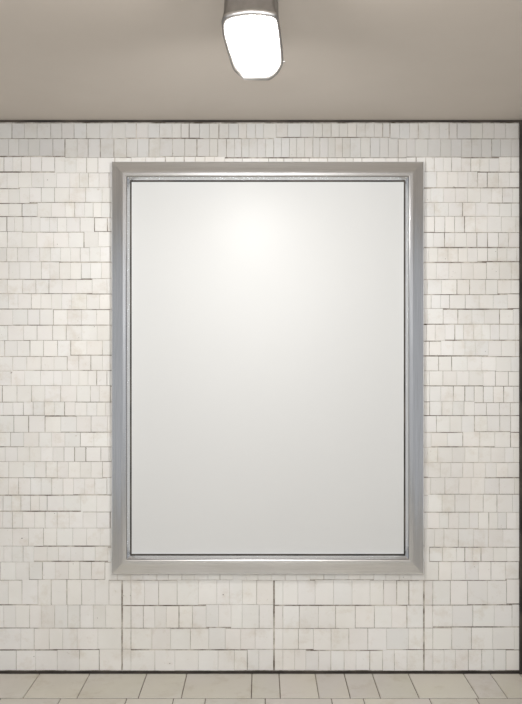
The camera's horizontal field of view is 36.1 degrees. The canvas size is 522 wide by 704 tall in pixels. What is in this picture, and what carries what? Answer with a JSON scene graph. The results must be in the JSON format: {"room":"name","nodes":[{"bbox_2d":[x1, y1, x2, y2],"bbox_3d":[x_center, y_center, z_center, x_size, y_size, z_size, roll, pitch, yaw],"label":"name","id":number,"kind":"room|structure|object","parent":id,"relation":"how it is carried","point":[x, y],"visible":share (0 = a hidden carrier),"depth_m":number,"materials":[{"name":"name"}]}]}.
{"room":"metro station","nodes":[
{"label":"metro station","id":0,"kind":"room"},
{"bbox_2d":[0,122,518,670],"bbox_3d":[0.039,0.225,4.151,7.278,2.800,0.198,0,0,0],"label":"wall","id":1,"kind":"structure","parent":0,"point":[63,607],"depth_m":4.05,"materials":[{"name":"tile"}]},
{"bbox_2d":[0,671,518,672],"bbox_3d":[0.000,1.621,4.052,7.200,0.008,0.006,0,0,0],"label":"baseboard","id":2,"kind":"structure","parent":1,"relation":"attached to","point":[0,671],"depth_m":4.05,"materials":[{"name":"black"}]},
{"bbox_2d":[0,120,521,121],"bbox_3d":[0.000,-1.169,4.052,7.200,0.011,0.005,0,0,0],"label":"trim","id":3,"kind":"structure","parent":1,"relation":"attached to","point":[0,120],"depth_m":4.05,"materials":[{"name":"black"}]},
{"bbox_2d":[112,162,423,573],"bbox_3d":[0.034,0.080,4.022,1.568,2.070,0.057,0,0,0],"label":"picture frame","id":4,"kind":"object","parent":1,"relation":"attached to","point":[268,317],"visible":1,"depth_m":4.03,"materials":[{"name":"metal"}]},
{"bbox_2d":[519,121,521,673],"bbox_3d":[1.342,0.231,4.039,0.070,2.788,0.032,0,0,0],"label":"trim","id":5,"kind":"structure","parent":1,"relation":"attached to","point":[520,122],"depth_m":4.03,"materials":[{"name":"black"}]},
{"bbox_2d":[0,0,521,119],"bbox_3d":[0.000,-1.250,1.551,7.200,0.150,5.400,0,0,0],"label":"ceiling","id":6,"kind":"structure","parent":0,"point":[60,59],"depth_m":3.22,"materials":[{"name":"paint"}]},
{"bbox_2d":[221,0,284,80],"bbox_3d":[-0.022,-1.028,2.506,0.196,0.293,0.191,0,0,0],"label":"ceiling spotlight","id":7,"kind":"object","parent":6,"relation":"attached to","point":[251,31],"depth_m":2.48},
{"bbox_2d":[0,673,521,703],"bbox_3d":[0.000,1.700,1.551,7.200,0.150,5.400,0,0,0],"label":"floor","id":8,"kind":"structure","parent":0,"point":[15,688],"depth_m":3.86,"materials":[{"name":"tile"}]}
]}

